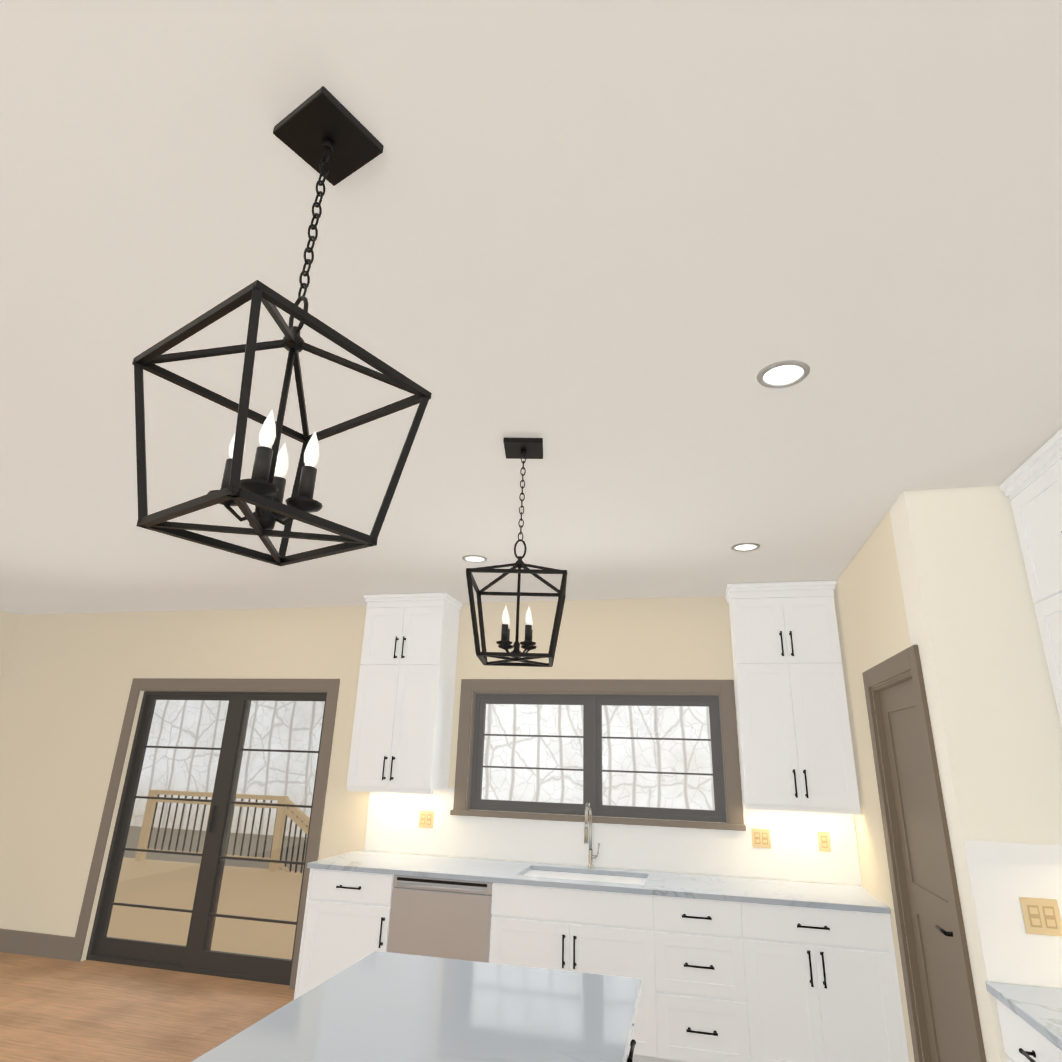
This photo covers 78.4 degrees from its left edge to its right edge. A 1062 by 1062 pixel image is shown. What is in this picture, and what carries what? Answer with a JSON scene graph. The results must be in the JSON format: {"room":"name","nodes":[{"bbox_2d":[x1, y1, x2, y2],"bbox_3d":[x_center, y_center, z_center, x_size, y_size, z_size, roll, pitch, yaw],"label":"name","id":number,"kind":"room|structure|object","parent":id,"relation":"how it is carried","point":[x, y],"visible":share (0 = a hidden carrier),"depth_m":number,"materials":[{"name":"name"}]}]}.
{"room":"kitchen","nodes":[
{"label":"kitchen","id":0,"kind":"room"},
{"bbox_2d":[0,611,19,672],"bbox_3d":[-6.129,0.631,1.687,0.140,2.743,9.400,-3,-20,14],"label":"wall","id":1,"kind":"structure","parent":0,"point":[7,619],"depth_m":6.15,"materials":[{"name":"beige paint"}]},
{"bbox_2d":[0,952,294,1061],"bbox_3d":[-1.833,1.722,0.184,9.073,0.050,9.400,-3,-20,14],"label":"floor","id":2,"kind":"structure","parent":0,"point":[55,1010],"depth_m":4.14,"materials":[{"name":"brown wood"}]},
{"bbox_2d":[294,870,389,999],"bbox_3d":[-1.080,2.669,4.271,0.578,0.876,0.620,-3,-20,14],"label":"base cabinet","id":3,"kind":"object","parent":2,"relation":"on","point":[344,923],"depth_m":4.04,"materials":[{"name":"white paint"}]},
{"bbox_2d":[192,951,641,1061],"bbox_3d":[-0.402,1.482,0.862,0.970,0.930,2.602,-3,-20,14],"label":"kitchen island","id":4,"kind":"object","parent":2,"relation":"on","point":[377,1006],"visible":1,"depth_m":1.74,"materials":[{"name":"white stone"}]},
{"bbox_2d":[382,874,493,962],"bbox_3d":[-0.487,2.640,4.126,0.641,0.871,0.622,-3,-20,14],"label":"dishwasher","id":5,"kind":"object","parent":2,"relation":"on","point":[431,917],"depth_m":3.91,"materials":[{"name":"silver metal"}]},
{"bbox_2d":[490,882,657,1061],"bbox_3d":[0.289,2.597,3.940,0.950,0.876,0.620,-3,-20,14],"label":"base cabinet","id":6,"kind":"object","parent":2,"relation":"on","point":[584,931],"depth_m":3.71,"materials":[{"name":"white paint"}]},
{"bbox_2d":[654,898,753,1061],"bbox_3d":[0.980,2.561,3.774,0.474,0.876,0.620,-3,-20,14],"label":"base cabinet","id":7,"kind":"object","parent":2,"relation":"on","point":[733,969],"depth_m":3.50,"materials":[{"name":"white paint"}]},
{"bbox_2d":[742,902,908,1061],"bbox_3d":[1.573,2.530,3.630,0.748,0.876,0.620,-3,-20,14],"label":"base cabinet","id":8,"kind":"object","parent":2,"relation":"on","point":[824,984],"depth_m":3.37,"materials":[{"name":"white paint"}]},
{"bbox_2d":[307,850,889,913],"bbox_3d":[0.294,2.169,4.087,3.408,0.030,0.664,-3,-20,14],"label":"countertop","id":9,"kind":"structure","parent":8,"relation":"on","point":[711,888],"depth_m":3.92,"materials":[{"name":"white stone"}]},
{"bbox_2d":[526,866,645,881],"bbox_3d":[0.326,2.282,4.045,0.804,0.234,0.439,-3,-20,14],"label":"sink","id":10,"kind":"object","parent":9,"relation":"in","point":[545,873],"depth_m":4.21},
{"bbox_2d":[584,802,599,867],"bbox_3d":[0.401,2.024,4.332,0.091,0.408,0.224,-3,-20,14],"label":"faucet","id":11,"kind":"object","parent":9,"relation":"on","point":[588,835],"visible":0.98,"depth_m":4.35,"materials":[{"name":"silver metal"}]},
{"bbox_2d":[985,981,1061,1061],"bbox_3d":[1.753,1.786,1.511,0.706,0.906,1.136,-3,-20,14],"label":"base cabinet","id":12,"kind":"object","parent":2,"relation":"on","point":[1030,1019],"visible":1,"depth_m":2.05,"materials":[{"name":"white paint"}]},
{"bbox_2d":[0,596,850,960],"bbox_3d":[-0.662,1.900,4.868,8.833,2.743,0.150,-3,-20,14],"label":"wall","id":13,"kind":"structure","parent":0,"point":[66,679],"depth_m":5.45,"materials":[{"name":"beige paint"}]},
{"bbox_2d":[0,928,74,960],"bbox_3d":[-4.273,3.286,5.236,1.468,0.155,0.016,-3,-20,14],"label":"baseboard","id":14,"kind":"structure","parent":13,"relation":"attached to","point":[37,944],"depth_m":5.13,"materials":[{"name":"brown wood"}]},
{"bbox_2d":[70,678,339,989],"bbox_3d":[-2.537,2.281,5.216,2.014,2.142,0.158,-3,-20,14],"label":"door frame","id":15,"kind":"structure","parent":13,"relation":"attached to","point":[145,684],"depth_m":5.28,"materials":[{"name":"brown wood"}]},
{"bbox_2d":[86,691,326,985],"bbox_3d":[-2.545,2.330,5.200,1.814,2.034,0.100,-3,-20,14],"label":"patio door","id":16,"kind":"structure","parent":13,"relation":"in","point":[196,954],"depth_m":5.16,"materials":[{"name":"brown metal"}]},
{"bbox_2d":[347,592,462,793],"bbox_3d":[-0.943,1.203,4.902,0.680,1.411,0.385,-3,-20,14],"label":"upper cabinet","id":17,"kind":"object","parent":13,"relation":"attached to","point":[402,731],"visible":1,"depth_m":4.76,"materials":[{"name":"white paint"}]},
{"bbox_2d":[450,679,745,830],"bbox_3d":[0.439,1.563,4.679,2.029,0.962,0.190,-3,-20,14],"label":"window frame","id":18,"kind":"structure","parent":13,"relation":"attached to","point":[724,689],"depth_m":4.65,"materials":[{"name":"brown wood"}]},
{"bbox_2d":[470,694,726,822],"bbox_3d":[0.442,1.601,4.684,1.797,0.819,0.075,-3,-20,14],"label":"kitchen window","id":19,"kind":"structure","parent":13,"relation":"in","point":[592,769],"depth_m":4.67,"materials":[{"name":"brown metal"}]},
{"bbox_2d":[364,788,861,884],"bbox_3d":[0.409,2.044,4.462,3.350,0.452,0.006,-3,-20,14],"label":"backsplash","id":20,"kind":"structure","parent":13,"relation":"attached to","point":[793,853],"depth_m":4.37,"materials":[{"name":"white tile"}]},
{"bbox_2d":[418,810,433,827],"bbox_3d":[-0.762,2.098,4.739,0.115,0.115,0.010,-3,-20,14],"label":"electrical outlet","id":21,"kind":"object","parent":20,"relation":"attached to","point":[426,819],"visible":1,"depth_m":4.74,"materials":[{"name":"beige plastic"}]},
{"bbox_2d":[751,828,770,848],"bbox_3d":[1.482,1.980,4.197,0.115,0.115,0.010,-3,-20,14],"label":"electrical outlet","id":22,"kind":"object","parent":20,"relation":"attached to","point":[761,838],"visible":1,"depth_m":4.19,"materials":[{"name":"beige plastic"}]},
{"bbox_2d":[817,832,830,851],"bbox_3d":[1.849,1.960,4.108,0.072,0.115,0.010,-3,-20,14],"label":"electrical outlet","id":23,"kind":"object","parent":20,"relation":"attached to","point":[824,844],"visible":1,"depth_m":4.11,"materials":[{"name":"beige plastic"}]},
{"bbox_2d":[725,580,860,814],"bbox_3d":[1.684,1.065,4.268,0.686,1.411,0.385,-3,-20,14],"label":"upper cabinet","id":24,"kind":"object","parent":13,"relation":"attached to","point":[795,743],"visible":1,"depth_m":4.12,"materials":[{"name":"white paint"}]},
{"bbox_2d":[0,0,1061,614],"bbox_3d":[-1.752,-0.916,1.097,9.073,0.050,9.400,-3,-20,14],"label":"ceiling","id":25,"kind":"structure","parent":0,"point":[618,256],"depth_m":1.65,"materials":[{"name":"white paint"}]},
{"bbox_2d":[132,86,431,565],"bbox_3d":[-0.410,-0.386,1.150,0.347,0.833,0.347,-11,-23,33],"label":"pendant light","id":26,"kind":"object","parent":25,"relation":"hanging from","point":[325,133],"visible":1,"depth_m":1.06,"materials":[{"name":"black metal"}]},
{"bbox_2d":[462,555,486,562],"bbox_3d":[-0.346,0.173,4.021,0.156,0.008,0.156,-3,-20,14],"label":"recessed light","id":27,"kind":"object","parent":25,"relation":"in","point":[474,558],"visible":1,"depth_m":4.02,"materials":[{"name":"white plastic"}]},
{"bbox_2d":[466,437,567,666],"bbox_3d":[-0.040,0.063,2.413,0.347,0.833,0.347,1,-19,2],"label":"pendant light","id":28,"kind":"object","parent":25,"relation":"hanging from","point":[523,448],"visible":1,"depth_m":2.33,"materials":[{"name":"black metal"}]},
{"bbox_2d":[731,543,759,551],"bbox_3d":[1.201,0.092,3.647,0.156,0.008,0.156,-3,-20,14],"label":"recessed light","id":29,"kind":"object","parent":25,"relation":"in","point":[742,547],"visible":1,"depth_m":3.65,"materials":[{"name":"white plastic"}]},
{"bbox_2d":[757,360,809,388],"bbox_3d":[0.782,-0.484,2.021,0.156,0.008,0.156,-3,-20,14],"label":"recessed light","id":30,"kind":"object","parent":25,"relation":"in","point":[783,374],"visible":1,"depth_m":2.02,"materials":[{"name":"white plastic"}]},
{"bbox_2d":[833,489,1043,1061],"bbox_3d":[1.886,1.421,3.255,0.140,2.743,1.880,-3,-20,14],"label":"wall","id":31,"kind":"structure","parent":0,"point":[938,577],"depth_m":2.73,"materials":[{"name":"beige paint"}]},
{"bbox_2d":[862,644,986,1061],"bbox_3d":[1.792,1.625,2.858,0.158,2.094,0.964,-3,-20,14],"label":"door frame","id":32,"kind":"structure","parent":31,"relation":"attached to","point":[894,668],"depth_m":3.04,"materials":[{"name":"brown wood"}]},
{"bbox_2d":[879,679,972,1061],"bbox_3d":[1.754,1.678,2.849,0.093,1.973,0.734,-3,-20,14],"label":"pantry door","id":33,"kind":"structure","parent":31,"relation":"in","point":[944,1012],"depth_m":2.95,"materials":[{"name":"brown wood"}]},
{"bbox_2d":[964,840,1061,987],"bbox_3d":[1.601,0.876,1.024,0.683,0.482,2.692,-3,-20,14],"label":"backsplash","id":34,"kind":"structure","parent":31,"relation":"attached to","point":[1004,876],"depth_m":2.30,"materials":[{"name":"white tile"}]},
{"bbox_2d":[1019,897,1061,936],"bbox_3d":[1.780,1.343,2.269,0.115,0.115,0.010,-3,-20,14],"label":"electrical outlet","id":35,"kind":"object","parent":34,"relation":"attached to","point":[1041,916],"visible":1,"depth_m":2.27,"materials":[{"name":"beige plastic"}]},
{"bbox_2d":[947,485,1061,988],"bbox_3d":[2.015,1.127,2.392,0.510,2.743,0.170,-3,-20,14],"label":"wall","id":36,"kind":"structure","parent":0,"point":[1027,729],"depth_m":2.55,"materials":[{"name":"beige paint"}]},
{"bbox_2d":[1000,428,1061,726],"bbox_3d":[2.011,0.330,2.114,0.323,1.411,0.836,-3,-20,14],"label":"upper cabinet","id":37,"kind":"object","parent":36,"relation":"attached to","point":[1031,486],"visible":1,"depth_m":2.49,"materials":[{"name":"white paint"}]},
{"label":"outside","id":38,"kind":"structure","parent":0,"visible":0},
{"bbox_2d":[123,700,714,871],"bbox_3d":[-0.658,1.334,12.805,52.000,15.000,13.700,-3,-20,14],"label":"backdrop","id":39,"kind":"structure","parent":38,"point":[263,709],"depth_m":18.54,"materials":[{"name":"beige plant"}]},
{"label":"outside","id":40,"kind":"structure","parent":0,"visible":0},
{"bbox_2d":[107,790,309,959],"bbox_3d":[-3.620,3.257,7.794,6.400,3.120,4.640,-3,-20,14],"label":"deck","id":41,"kind":"object","parent":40,"point":[151,809],"depth_m":7.82,"materials":[{"name":"beige wood"}]}
]}

